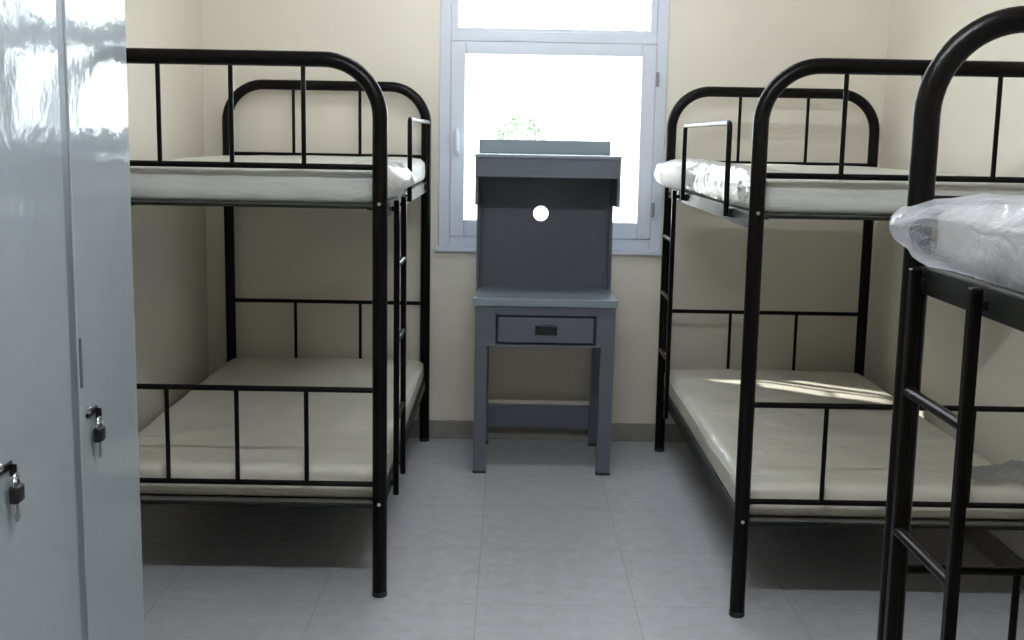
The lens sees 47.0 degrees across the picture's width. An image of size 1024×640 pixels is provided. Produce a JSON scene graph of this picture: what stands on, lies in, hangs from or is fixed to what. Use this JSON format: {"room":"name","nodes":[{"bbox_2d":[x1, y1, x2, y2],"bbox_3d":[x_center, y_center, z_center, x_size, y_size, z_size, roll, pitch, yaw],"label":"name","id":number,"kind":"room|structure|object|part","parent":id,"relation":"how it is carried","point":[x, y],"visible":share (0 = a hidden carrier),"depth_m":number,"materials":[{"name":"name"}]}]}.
{"room":"dormitory","nodes":[
{"label":"dormitory","id":0,"kind":"room"},
{"bbox_2d":[124,0,208,432],"bbox_3d":[-1.642,-0.237,2.103,0.220,2.850,7.630,1,9,0],"label":"wall","id":1,"kind":"structure","parent":0,"point":[169,254],"depth_m":5.26,"materials":[{"name":"beige paint"}]},
{"bbox_2d":[201,0,890,423],"bbox_3d":[0.151,-0.807,5.987,3.810,2.850,0.220,1,9,0],"label":"wall","id":2,"kind":"structure","parent":0,"point":[809,265],"depth_m":5.93,"materials":[{"name":"beige paint"}]},
{"bbox_2d":[409,420,685,441],"bbox_3d":[0.127,0.572,6.084,3.370,0.095,0.012,1,9,0],"label":"baseboard","id":3,"kind":"structure","parent":2,"relation":"attached to","point":[461,429],"depth_m":6.08,"materials":[{"name":"tile"}]},
{"bbox_2d":[436,0,669,255],"bbox_3d":[0.202,-1.096,5.841,1.144,1.532,0.135,1,9,0],"label":"window","id":4,"kind":"structure","parent":2,"relation":"in","point":[456,233],"depth_m":5.82,"materials":[{"name":"white plastic"}]},
{"bbox_3d":[-0.274,-0.890,5.817,0.016,0.110,0.023,1,9,0],"label":"handle lever","id":5,"kind":"part","parent":4,"relation":"part of","materials":[{"name":"white metal"}]},
{"bbox_3d":[-0.274,-0.873,5.839,0.027,0.110,0.016,1,9,0],"label":"handle","id":6,"kind":"part","parent":4,"relation":"part of","materials":[{"name":"white metal"}]},
{"bbox_3d":[0.189,-0.346,5.932,1.144,0.022,0.030,1,9,0],"label":"sill","id":7,"kind":"part","parent":4,"relation":"part of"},
{"bbox_3d":[0.198,-0.889,5.873,1.010,0.958,0.056,1,9,0],"label":"sash frame","id":8,"kind":"part","parent":4,"relation":"part of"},
{"bbox_2d":[140,438,1023,639],"bbox_3d":[0.126,1.277,2.338,3.810,0.150,8.070,1,9,0],"label":"floor","id":9,"kind":"structure","parent":0,"point":[536,545],"depth_m":4.30,"materials":[{"name":"tile"}]},
{"bbox_2d":[0,0,144,639],"bbox_3d":[-1.221,0.147,2.514,0.598,1.979,0.885,1,9,0],"label":"locker","id":10,"kind":"object","parent":9,"relation":"on","point":[71,565],"visible":1,"depth_m":2.48,"materials":[{"name":"metal"}]},
{"bbox_2d":[9,472,24,521],"bbox_3d":[-0.926,0.331,2.207,0.018,0.097,0.036,1,9,0],"label":"padlock","id":11,"kind":"object","parent":10,"relation":"hanging from","point":[17,490],"visible":1,"depth_m":2.20,"materials":[{"name":"black metal"}]},
{"bbox_3d":[-0.950,0.151,2.295,0.020,1.880,0.442,1,9,0],"label":"door","id":12,"kind":"part","parent":10,"relation":"part of","materials":[{"name":"paint"}]},
{"bbox_3d":[-0.952,0.122,2.511,0.019,1.920,0.885,1,9,0],"label":"frame","id":13,"kind":"part","parent":10,"relation":"part of","materials":[{"name":"grey metal"}]},
{"bbox_3d":[-0.937,0.093,2.567,0.008,0.110,0.016,1,9,0],"label":"slot handle","id":14,"kind":"part","parent":10,"relation":"part of","materials":[{"name":"grey metal"}]},
{"bbox_2d":[93,416,105,457],"bbox_3d":[-0.927,0.262,2.649,0.018,0.097,0.036,1,9,0],"label":"padlock","id":15,"kind":"object","parent":10,"relation":"hanging from","point":[99,432],"visible":1,"depth_m":2.64,"materials":[{"name":"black metal"}]},
{"bbox_3d":[-0.950,0.080,2.750,0.020,1.880,0.392,1,9,0],"label":"door","id":16,"kind":"part","parent":10,"relation":"part of","materials":[{"name":"paint"}]},
{"bbox_2d":[126,48,430,597],"bbox_3d":[-0.917,-0.122,4.871,1.035,1.800,2.117,1,9,0],"label":"bunk bed","id":17,"kind":"object","parent":9,"relation":"on","point":[381,207],"visible":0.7,"depth_m":3.92,"materials":[{"name":"black paint"}]},
{"bbox_3d":[-0.913,-0.371,3.790,0.938,0.011,0.020,1,9,0],"label":"cross rail","id":18,"kind":"part","parent":17,"relation":"part of","materials":[{"name":"black metal"}]},
{"bbox_3d":[-0.931,0.613,3.942,0.938,0.011,0.020,1,9,0],"label":"cross rail","id":19,"kind":"part","parent":17,"relation":"part of","materials":[{"name":"black metal"}]},
{"bbox_2d":[130,155,424,203],"bbox_3d":[-0.877,-0.605,4.796,1.056,0.142,1.992,1,9,0],"label":"mattress","id":20,"kind":"object","parent":17,"relation":"on","point":[146,182],"visible":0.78,"depth_m":3.82,"materials":[{"name":"white"}]},
{"bbox_2d":[138,358,423,497],"bbox_3d":[-0.930,0.390,4.950,0.983,0.119,1.990,1,9,0],"label":"mattress","id":21,"kind":"object","parent":17,"relation":"on","point":[271,423],"visible":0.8,"depth_m":4.43,"materials":[{"name":"white fabric"}]},
{"bbox_3d":[-0.921,-0.286,5.888,1.026,1.788,0.049,1,9,0],"label":"frame","id":22,"kind":"part","parent":17,"relation":"part of","materials":[{"name":"black paint"}]},
{"bbox_3d":[-0.446,-0.501,4.812,0.049,0.049,2.021,1,9,0],"label":"rail","id":23,"kind":"part","parent":17,"relation":"part of","materials":[{"name":"black metal"}]},
{"bbox_3d":[-0.412,0.067,4.475,0.020,1.067,0.024,1,9,0],"label":"ladder leg","id":24,"kind":"part","parent":17,"relation":"part of","materials":[{"name":"black paint"}]},
{"bbox_3d":[-0.464,0.482,4.965,0.049,0.049,2.021,1,9,0],"label":"rail","id":25,"kind":"part","parent":17,"relation":"part of","materials":[{"name":"black metal"}]},
{"bbox_2d":[473,139,621,475],"bbox_3d":[0.150,-0.085,5.629,0.657,1.532,0.610,1,9,0],"label":"desk","id":26,"kind":"object","parent":9,"relation":"on","point":[547,282],"visible":1,"depth_m":5.66,"materials":[{"name":"laminate"}]},
{"bbox_3d":[-0.147,0.407,5.439,0.056,0.596,0.045,1,9,0],"label":"leg","id":27,"kind":"part","parent":26,"relation":"part of","materials":[{"name":"paint"}]},
{"bbox_3d":[-0.147,0.327,5.961,0.056,0.594,0.044,1,9,0],"label":"leg","id":28,"kind":"part","parent":26,"relation":"part of","materials":[{"name":"paint"}]},
{"bbox_3d":[0.153,0.047,5.366,0.434,0.113,0.014,1,9,0],"label":"drawer","id":29,"kind":"part","parent":26,"relation":"part of","materials":[{"name":"paint"}]},
{"bbox_3d":[0.155,0.047,5.350,0.100,0.046,0.019,1,9,0],"label":"drawer handle","id":30,"kind":"part","parent":26,"relation":"part of","materials":[{"name":"black plastic"}]},
{"bbox_3d":[0.428,0.337,5.962,0.068,0.594,0.044,1,9,0],"label":"leg","id":31,"kind":"part","parent":26,"relation":"part of","materials":[{"name":"paint"}]},
{"bbox_3d":[0.429,0.417,5.441,0.068,0.596,0.045,1,9,0],"label":"leg","id":32,"kind":"part","parent":26,"relation":"part of","materials":[{"name":"paint"}]},
{"bbox_2d":[654,58,1023,617],"bbox_3d":[1.240,-0.066,4.761,1.035,1.800,2.117,1,9,0],"label":"bunk bed","id":33,"kind":"object","parent":9,"relation":"on","point":[753,218],"visible":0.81,"depth_m":3.82,"materials":[{"name":"black paint"}]},
{"bbox_3d":[0.731,-0.064,5.452,0.020,1.067,0.024,1,9,0],"label":"ladder leg","id":34,"kind":"part","parent":33,"relation":"part of","materials":[{"name":"black paint"}]},
{"bbox_3d":[0.765,0.522,4.853,0.049,0.049,2.021,1,9,0],"label":"rail","id":35,"kind":"part","parent":33,"relation":"part of","materials":[{"name":"black metal"}]},
{"bbox_3d":[0.783,-0.462,4.700,0.049,0.049,2.021,1,9,0],"label":"rail","id":36,"kind":"part","parent":33,"relation":"part of","materials":[{"name":"black metal"}]},
{"bbox_3d":[1.244,-0.230,5.778,1.026,1.788,0.049,1,9,0],"label":"frame","id":37,"kind":"part","parent":33,"relation":"part of","materials":[{"name":"black paint"}]},
{"bbox_2d":[654,158,1023,215],"bbox_3d":[1.197,-0.553,4.686,1.092,0.148,1.989,1,9,0],"label":"mattress","id":38,"kind":"object","parent":33,"relation":"on","point":[705,178],"visible":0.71,"depth_m":3.71,"materials":[{"name":"white"}]},
{"bbox_2d":[664,369,1023,519],"bbox_3d":[1.270,0.419,4.836,1.064,0.176,1.995,1,9,0],"label":"mattress","id":39,"kind":"object","parent":33,"relation":"on","point":[787,442],"visible":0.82,"depth_m":4.35,"materials":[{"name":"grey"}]},
{"bbox_3d":[1.251,-0.315,3.681,0.938,0.011,0.020,1,9,0],"label":"cross rail","id":40,"kind":"part","parent":33,"relation":"part of","materials":[{"name":"black metal"}]},
{"bbox_3d":[1.234,0.670,3.833,0.938,0.011,0.020,1,9,0],"label":"cross rail","id":41,"kind":"part","parent":33,"relation":"part of","materials":[{"name":"black metal"}]},
{"bbox_2d":[877,6,1023,639],"bbox_3d":[1.247,0.473,1.291,1.035,1.800,2.117,1,9,0],"label":"bunk bed","id":42,"kind":"object","parent":9,"relation":"on","point":[979,298],"visible":0.95,"depth_m":2.18,"materials":[{"name":"black paint"}]},
{"bbox_2d":[889,193,1023,292],"bbox_3d":[1.213,-0.013,1.219,1.083,0.145,2.002,1,9,0],"label":"mattress","id":43,"kind":"object","parent":42,"relation":"on","point":[978,240],"visible":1,"depth_m":1.98,"materials":[{"name":"white"}]},
{"bbox_3d":[0.738,0.474,1.981,0.020,1.067,0.024,1,9,0],"label":"ladder leg","id":44,"kind":"part","parent":42,"relation":"part of","materials":[{"name":"black paint"}]},
{"bbox_3d":[0.790,0.077,1.230,0.049,0.049,2.021,1,9,0],"label":"rail","id":45,"kind":"part","parent":42,"relation":"part of","materials":[{"name":"black metal"}]},
{"bbox_2d":[866,0,1023,559],"bbox_3d":[1.947,-0.174,2.114,0.220,2.850,7.630,1,9,0],"label":"wall","id":46,"kind":"structure","parent":0,"point":[918,29],"depth_m":4.88,"materials":[{"name":"beige paint"}]},
{"bbox_2d":[964,530,1023,589],"bbox_3d":[1.806,1.186,2.319,0.012,0.095,7.618,1,9,0],"label":"baseboard","id":47,"kind":"structure","parent":46,"relation":"attached to","point":[984,541],"depth_m":4.41,"materials":[{"name":"tile"}]},
{"label":"outside","id":48,"kind":"structure","parent":0,"visible":0},
{"bbox_2d":[464,152,637,221],"bbox_3d":[-0.050,-9.336,72.511,120.000,0.100,133.830,1,9,0],"label":"ground","id":49,"kind":"structure","parent":48,"point":[626,212],"depth_m":39.83,"materials":[{"name":"white"}]},
{"bbox_2d":[494,115,545,139],"bbox_3d":[0.148,-3.148,24.801,1.275,2.311,1.297,1,9,0],"label":"shrub","id":50,"kind":"object","parent":49,"relation":"on","point":[513,124],"visible":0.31,"depth_m":24.52,"materials":[{"name":"green plant"}]}
]}

